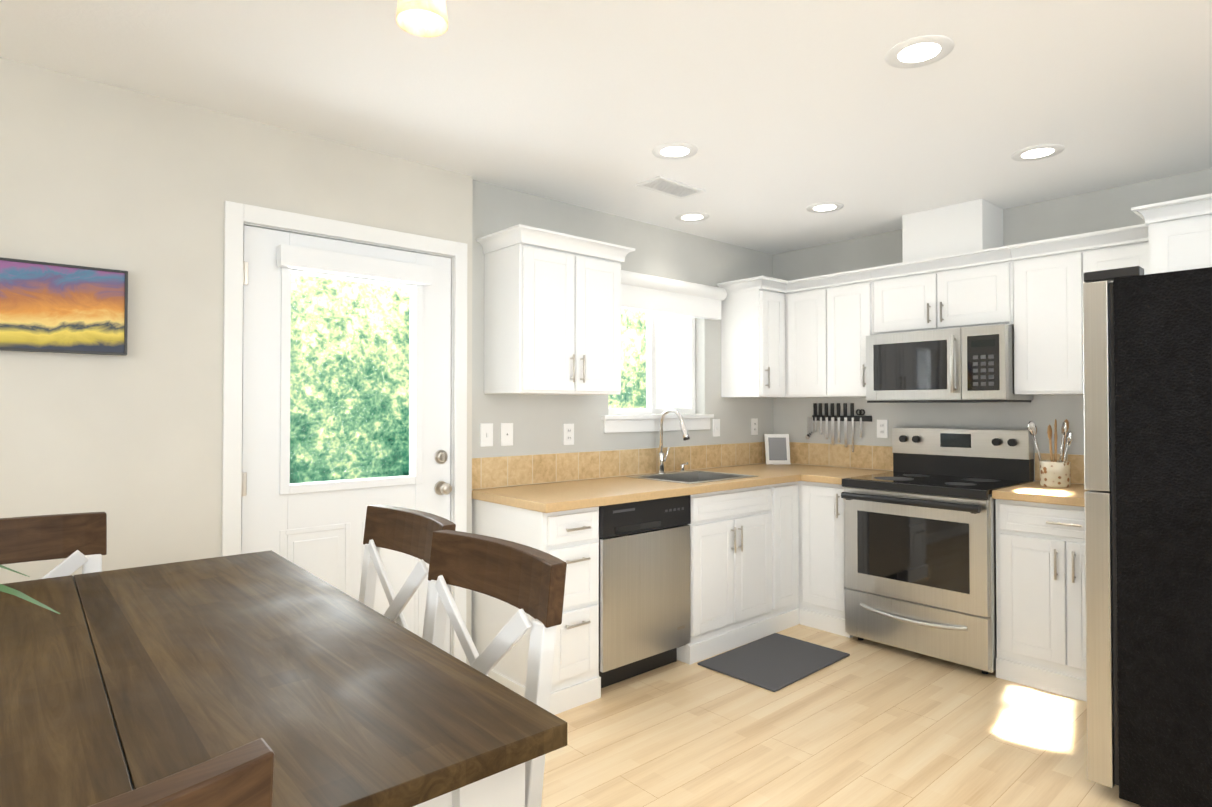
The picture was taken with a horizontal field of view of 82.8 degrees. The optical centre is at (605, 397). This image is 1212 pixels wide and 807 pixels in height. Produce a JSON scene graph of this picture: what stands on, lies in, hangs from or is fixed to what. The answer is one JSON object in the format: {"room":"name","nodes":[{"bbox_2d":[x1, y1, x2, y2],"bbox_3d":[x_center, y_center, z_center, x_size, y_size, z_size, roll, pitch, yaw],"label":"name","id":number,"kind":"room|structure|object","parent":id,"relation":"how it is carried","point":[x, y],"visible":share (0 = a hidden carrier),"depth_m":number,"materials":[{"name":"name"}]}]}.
{"room":"kitchen","nodes":[
{"label":"kitchen","id":0,"kind":"room"},
{"bbox_2d":[0,57,772,665],"bbox_3d":[-1.506,0.138,2.698,7.200,2.440,0.190,1,-1,-41],"label":"wall","id":1,"kind":"structure","parent":0,"point":[140,187],"depth_m":2.52,"materials":[{"name":"paint"}]},
{"bbox_2d":[0,257,127,355],"bbox_3d":[-1.820,-0.294,2.276,0.388,0.292,0.035,1,-1,-41],"label":"picture frame","id":2,"kind":"object","parent":1,"relation":"attached to","point":[76,351],"visible":0.91,"depth_m":2.31,"materials":[{"name":"black"}]},
{"bbox_2d":[0,260,124,352],"bbox_3d":[-1.819,-0.294,2.275,0.386,0.278,0.020,1,-1,-41],"label":"painting","id":3,"kind":"object","parent":2,"relation":"attached to","point":[54,307],"visible":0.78,"depth_m":2.28,"materials":[{"name":"fabric"}]},
{"bbox_2d":[221,201,466,662],"bbox_3d":[-1.124,0.311,3.021,1.043,2.104,0.208,1,-1,-41],"label":"door frame","id":4,"kind":"structure","parent":1,"relation":"attached to","point":[237,216],"depth_m":2.80,"materials":[{"name":"white wood"}]},
{"bbox_2d":[241,225,451,653],"bbox_3d":[-1.072,0.342,2.954,0.909,2.016,0.129,1,-1,-41],"label":"door","id":5,"kind":"structure","parent":1,"relation":"in","point":[316,529],"depth_m":2.89,"materials":[{"name":"white wood"}]},
{"bbox_2d":[480,423,492,446],"bbox_3d":[-0.592,0.189,3.422,0.072,0.116,0.014,1,-1,-41],"label":"switch plate","id":6,"kind":"object","parent":1,"relation":"attached to","point":[486,434],"visible":1,"depth_m":3.42,"materials":[{"name":"white plastic"}]},
{"bbox_2d":[501,423,512,445],"bbox_3d":[-0.504,0.190,3.504,0.072,0.116,0.008,1,-1,-41],"label":"switch plate","id":7,"kind":"object","parent":1,"relation":"attached to","point":[506,434],"visible":1,"depth_m":3.50,"materials":[{"name":"white plastic"}]},
{"bbox_2d":[476,224,634,394],"bbox_3d":[-0.243,-0.398,3.497,0.732,0.765,0.374,1,-1,-41],"label":"upper cabinet","id":8,"kind":"object","parent":1,"relation":"attached to","point":[552,312],"visible":1,"depth_m":3.34,"materials":[{"name":"white wood"}]},
{"bbox_2d":[563,424,573,444],"bbox_3d":[-0.204,0.204,3.769,0.072,0.116,0.008,1,-1,-41],"label":"electrical outlet plate","id":9,"kind":"object","parent":1,"relation":"attached to","point":[568,434],"visible":1,"depth_m":3.76,"materials":[{"name":"white plastic"}]},
{"bbox_2d":[472,442,765,489],"bbox_3d":[0.281,0.388,4.195,2.534,0.154,0.010,1,-1,-41],"label":"tile backsplash","id":10,"kind":"structure","parent":1,"relation":"attached to","point":[496,472],"depth_m":3.91,"materials":[{"name":"beige tile"}]},
{"bbox_2d":[601,270,726,432],"bbox_3d":[0.355,-0.260,4.283,1.030,0.942,0.190,1,-1,-41],"label":"kitchen window","id":11,"kind":"structure","parent":1,"relation":"in","point":[651,295],"depth_m":4.30,"materials":[{"name":"white wood"}]},
{"bbox_2d":[713,419,719,436],"bbox_3d":[0.742,0.206,4.601,0.072,0.116,0.014,1,-1,-41],"label":"switch plate","id":12,"kind":"object","parent":1,"relation":"attached to","point":[716,427],"visible":1,"depth_m":4.60,"materials":[{"name":"white plastic"}]},
{"bbox_2d":[751,418,757,434],"bbox_3d":[1.054,0.210,4.882,0.072,0.116,0.008,1,-1,-41],"label":"electrical outlet plate","id":13,"kind":"object","parent":1,"relation":"attached to","point":[754,426],"visible":1,"depth_m":4.88,"materials":[{"name":"white plastic"}]},
{"bbox_2d":[717,276,801,397],"bbox_3d":[1.110,-0.380,4.694,0.646,0.765,0.374,1,-1,-41],"label":"upper cabinet","id":14,"kind":"object","parent":1,"relation":"attached to","point":[752,337],"visible":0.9,"depth_m":4.51,"materials":[{"name":"white wood"}]},
{"bbox_2d":[0,0,1211,254],"bbox_3d":[0.650,-1.167,0.278,7.500,0.100,6.700,1,-1,-41],"label":"ceiling","id":15,"kind":"structure","parent":0,"point":[780,114],"depth_m":2.43,"materials":[{"name":"white paint"}]},
{"bbox_2d":[395,0,448,37],"bbox_3d":[-0.464,-0.968,1.378,0.502,0.264,0.467,1,-1,-41],"label":"ceiling fixture","id":16,"kind":"object","parent":15,"relation":"attached to","point":[425,18],"visible":1,"depth_m":1.67,"materials":[{"name":"white glass"}]},
{"bbox_2d":[635,176,705,198],"bbox_3d":[0.331,-1.066,3.506,0.340,0.008,0.170,1,-1,-41],"label":"ceiling vent","id":17,"kind":"object","parent":15,"relation":"in","point":[668,186],"visible":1,"depth_m":3.49,"materials":[{"name":"white metal"}]},
{"bbox_2d":[652,142,697,159],"bbox_3d":[0.302,-1.075,3.010,0.200,0.004,0.200,1,-1,-41],"label":"recessed light","id":18,"kind":"object","parent":15,"relation":"in","point":[673,150],"visible":1,"depth_m":3.00,"materials":[{"name":"white"}]},
{"bbox_2d":[675,212,708,221],"bbox_3d":[0.508,-1.060,4.052,0.200,0.004,0.200,1,-1,-41],"label":"recessed light","id":19,"kind":"object","parent":15,"relation":"in","point":[691,216],"visible":1,"depth_m":4.04,"materials":[{"name":"white"}]},
{"bbox_2d":[806,202,843,212],"bbox_3d":[1.228,-1.062,3.858,0.200,0.004,0.200,1,-1,-41],"label":"recessed light","id":20,"kind":"object","parent":15,"relation":"in","point":[823,207],"visible":1,"depth_m":3.85,"materials":[{"name":"white"}]},
{"bbox_2d":[885,35,954,67],"bbox_3d":[0.988,-1.087,2.170,0.200,0.004,0.200,1,-1,-41],"label":"recessed light","id":21,"kind":"object","parent":15,"relation":"in","point":[918,49],"visible":1,"depth_m":2.16,"materials":[{"name":"white"}]},
{"bbox_2d":[1011,144,1064,160],"bbox_3d":[1.900,-1.075,3.028,0.200,0.004,0.200,1,-1,-41],"label":"recessed light","id":22,"kind":"object","parent":15,"relation":"in","point":[1032,153],"visible":1,"depth_m":3.02,"materials":[{"name":"white"}]},
{"bbox_2d":[541,623,1139,806],"bbox_3d":[0.650,1.373,0.241,7.500,0.100,6.700,1,-1,-41],"label":"floor","id":23,"kind":"structure","parent":0,"point":[867,723],"depth_m":2.71,"materials":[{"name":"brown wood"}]},
{"bbox_2d":[0,512,106,578],"bbox_3d":[-1.309,0.815,1.462,0.430,1.050,0.501,1,-1,-41],"label":"chair","id":24,"kind":"object","parent":23,"relation":"on","point":[76,540],"visible":0.29,"depth_m":1.69,"materials":[{"name":"white"}]},
{"bbox_2d":[88,738,273,806],"bbox_3d":[-0.563,0.802,0.550,0.430,1.050,0.501,1,-1,-41],"label":"chair","id":25,"kind":"object","parent":23,"relation":"on","point":[241,776],"visible":1,"depth_m":0.51,"materials":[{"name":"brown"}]},
{"bbox_2d":[0,550,566,806],"bbox_3d":[-0.979,0.879,1.020,1.279,0.910,1.432,1,-1,-41],"label":"table","id":26,"kind":"object","parent":23,"relation":"on","point":[113,683],"visible":0.98,"depth_m":0.97,"materials":[{"name":"brown wood"}]},
{"bbox_2d":[0,565,59,613],"bbox_3d":[-1.385,0.274,1.132,0.754,0.302,0.698,1,-1,-41],"label":"potted plant","id":27,"kind":"object","parent":26,"relation":"on","point":[9,590],"visible":1,"depth_m":1.27,"materials":[{"name":"green plant"}]},
{"bbox_2d":[359,505,455,638],"bbox_3d":[-0.648,0.817,1.591,0.501,1.050,0.430,1,-1,-41],"label":"chair","id":28,"kind":"object","parent":23,"relation":"on","point":[405,530],"visible":0.27,"depth_m":1.76,"materials":[{"name":"white wood"}]},
{"bbox_2d":[425,530,566,806],"bbox_3d":[-0.371,0.812,1.202,0.501,1.050,0.430,1,-1,-41],"label":"chair","id":29,"kind":"object","parent":23,"relation":"on","point":[524,579],"visible":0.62,"depth_m":1.28,"materials":[{"name":"white"}]},
{"bbox_2d":[472,499,600,714],"bbox_3d":[-0.338,0.929,3.241,0.319,0.874,0.603,1,-1,-41],"label":"base cabinet","id":30,"kind":"object","parent":23,"relation":"on","point":[571,536],"depth_m":3.05,"materials":[{"name":"white wood"}]},
{"bbox_2d":[472,463,829,512],"bbox_3d":[0.490,0.483,3.957,2.534,0.040,0.638,1,-1,-41],"label":"countertop","id":31,"kind":"structure","parent":30,"relation":"on","point":[562,496],"depth_m":3.42,"materials":[{"name":"laminate"}]},
{"bbox_2d":[626,409,757,483],"bbox_3d":[0.500,0.350,3.996,0.604,0.566,0.495,1,-1,-41],"label":"sink","id":32,"kind":"object","parent":31,"relation":"in","point":[682,475],"visible":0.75,"depth_m":4.13,"materials":[{"name":"silver metal"}]},
{"bbox_2d":[764,434,790,464],"bbox_3d":[1.207,0.368,4.852,0.170,0.213,0.076,0,-1,1],"label":"picture frame","id":33,"kind":"object","parent":31,"relation":"on","point":[777,449],"visible":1,"depth_m":4.83,"materials":[{"name":"white wood"}]},
{"bbox_2d":[599,495,690,687],"bbox_3d":[0.020,0.935,3.534,0.596,0.871,0.582,1,-1,-41],"label":"dishwasher","id":34,"kind":"object","parent":23,"relation":"on","point":[644,593],"visible":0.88,"depth_m":3.30,"materials":[{"name":"silver metal"}]},
{"bbox_2d":[677,501,775,664],"bbox_3d":[0.504,1.027,3.984,0.721,0.700,0.603,1,-1,-41],"label":"base cabinet","id":35,"kind":"object","parent":23,"relation":"on","point":[766,560],"depth_m":3.73,"materials":[{"name":"white wood"}]},
{"bbox_2d":[692,481,803,632],"bbox_3d":[0.899,0.944,4.288,0.272,0.874,0.673,1,-1,-41],"label":"base cabinet","id":36,"kind":"object","parent":23,"relation":"on","point":[786,500],"depth_m":4.08,"materials":[{"name":"white wood"}]},
{"bbox_2d":[698,633,849,691],"bbox_3d":[0.880,1.365,3.582,0.708,0.012,0.476,1,-1,-41],"label":"floor mat","id":37,"kind":"object","parent":23,"relation":"on","point":[774,662],"visible":0.98,"depth_m":3.53,"materials":[{"name":"grey"}]},
{"bbox_2d":[804,481,852,637],"bbox_3d":[1.475,0.944,4.238,0.673,0.874,0.345,1,-1,-41],"label":"base cabinet","id":38,"kind":"object","parent":23,"relation":"on","point":[824,565],"depth_m":4.05,"materials":[{"name":"white wood"}]},
{"bbox_2d":[800,467,892,484],"bbox_3d":[1.508,0.487,4.231,0.644,0.040,0.279,1,-1,-41],"label":"countertop","id":39,"kind":"structure","parent":38,"relation":"on","point":[831,475],"depth_m":4.14,"materials":[{"name":"laminate"}]},
{"bbox_2d":[841,428,1033,673],"bbox_3d":[1.820,0.779,3.804,0.732,1.190,0.758,1,-1,-41],"label":"stove","id":40,"kind":"object","parent":23,"relation":"on","point":[920,545],"visible":0.9,"depth_m":3.63,"materials":[{"name":"silver metal"}]},
{"bbox_2d":[995,499,1086,701],"bbox_3d":[2.311,0.930,3.321,0.636,0.874,0.604,1,-1,-41],"label":"base cabinet","id":41,"kind":"object","parent":23,"relation":"on","point":[1040,599],"visible":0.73,"depth_m":3.21,"materials":[{"name":"white wood"}]},
{"bbox_2d":[992,481,1088,506],"bbox_3d":[2.313,0.474,3.329,0.634,0.040,0.603,1,-1,-41],"label":"countertop","id":42,"kind":"structure","parent":41,"relation":"on","point":[1073,495],"depth_m":3.26,"materials":[{"name":"laminate"}]},
{"bbox_2d":[1027,419,1071,486],"bbox_3d":[2.301,0.283,3.541,0.174,0.345,0.212,1,-1,-41],"label":"utensil crock","id":43,"kind":"object","parent":42,"relation":"on","point":[1055,472],"visible":1,"depth_m":3.48,"materials":[{"name":"ceramic"}]},
{"bbox_2d":[1082,266,1211,806],"bbox_3d":[2.186,0.462,2.338,0.800,1.782,0.867,1,-1,-41],"label":"fridge","id":44,"kind":"object","parent":23,"relation":"on","point":[1147,367],"visible":1,"depth_m":2.22,"materials":[{"name":"black metal"}]},
{"bbox_2d":[773,168,1211,484],"bbox_3d":[3.354,0.139,2.751,0.150,2.440,6.550,1,-1,-41],"label":"wall","id":45,"kind":"structure","parent":0,"point":[1104,209],"depth_m":3.91,"materials":[{"name":"paint"}]},
{"bbox_2d":[785,268,873,397],"bbox_3d":[1.498,-0.384,4.458,0.374,0.765,0.620,1,-1,-41],"label":"upper cabinet","id":46,"kind":"object","parent":45,"relation":"attached to","point":[829,323],"visible":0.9,"depth_m":4.35,"materials":[{"name":"white wood"}]},
{"bbox_2d":[805,403,871,451],"bbox_3d":[1.559,0.204,4.640,0.034,0.325,0.479,1,-1,-41],"label":"rack","id":47,"kind":"object","parent":45,"relation":"attached to","point":[826,417],"visible":1,"depth_m":4.65,"materials":[{"name":"black metal"}]},
{"bbox_2d":[789,442,892,470],"bbox_3d":[1.536,0.395,4.679,0.012,0.154,0.909,1,-1,-41],"label":"tile backsplash","id":48,"kind":"structure","parent":45,"relation":"attached to","point":[820,454],"depth_m":4.62,"materials":[{"name":"beige tile"}]},
{"bbox_2d":[877,420,887,437],"bbox_3d":[1.774,0.203,4.416,0.008,0.116,0.072,1,-1,-41],"label":"electrical outlet plate","id":49,"kind":"object","parent":45,"relation":"attached to","point":[882,428],"visible":1,"depth_m":4.41,"materials":[{"name":"white plastic"}]},
{"bbox_2d":[868,246,1013,334],"bbox_3d":[1.956,-0.574,3.943,0.374,0.400,0.760,1,-1,-41],"label":"upper cabinet","id":50,"kind":"object","parent":45,"relation":"attached to","point":[966,289],"visible":0.96,"depth_m":3.81,"materials":[{"name":"white wood"}]},
{"bbox_2d":[866,324,1032,402],"bbox_3d":[1.925,-0.169,3.910,0.456,0.399,0.756,1,-1,-41],"label":"microwave","id":51,"kind":"object","parent":50,"relation":"attached to","point":[967,365],"visible":1,"depth_m":3.74,"materials":[{"name":"silver metal"}]},
{"bbox_2d":[902,199,1002,261],"bbox_3d":[1.992,-0.919,3.958,0.310,0.288,0.436,1,-1,-41],"label":"chase","id":52,"kind":"object","parent":45,"relation":"attached to","point":[973,225],"depth_m":3.83,"materials":[{"name":"white paint"}]},
{"bbox_2d":[1035,453,1083,483],"bbox_3d":[2.547,0.379,3.538,0.010,0.154,0.603,1,-1,-41],"label":"tile backsplash","id":53,"kind":"structure","parent":45,"relation":"attached to","point":[1077,461],"depth_m":3.63,"materials":[{"name":"beige tile"}]},
{"bbox_2d":[1009,224,1148,394],"bbox_3d":[2.409,-0.399,3.428,0.374,0.765,0.604,1,-1,-41],"label":"upper cabinet","id":54,"kind":"object","parent":45,"relation":"attached to","point":[1048,278],"visible":0.6,"depth_m":3.41,"materials":[{"name":"white wood"}]},
{"bbox_2d":[1131,193,1211,273],"bbox_3d":[2.816,-0.638,2.783,0.624,0.355,0.994,1,-1,-41],"label":"upper cabinet","id":55,"kind":"object","parent":45,"relation":"attached to","point":[1179,234],"visible":0.67,"depth_m":2.86,"materials":[{"name":"white wood"}]},
{"label":"outside","id":56,"kind":"structure","parent":0,"visible":0},
{"bbox_2d":[290,274,687,483],"bbox_3d":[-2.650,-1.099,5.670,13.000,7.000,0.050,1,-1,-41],"label":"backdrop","id":57,"kind":"structure","parent":56,"point":[628,339],"depth_m":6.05,"materials":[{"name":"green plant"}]}
]}

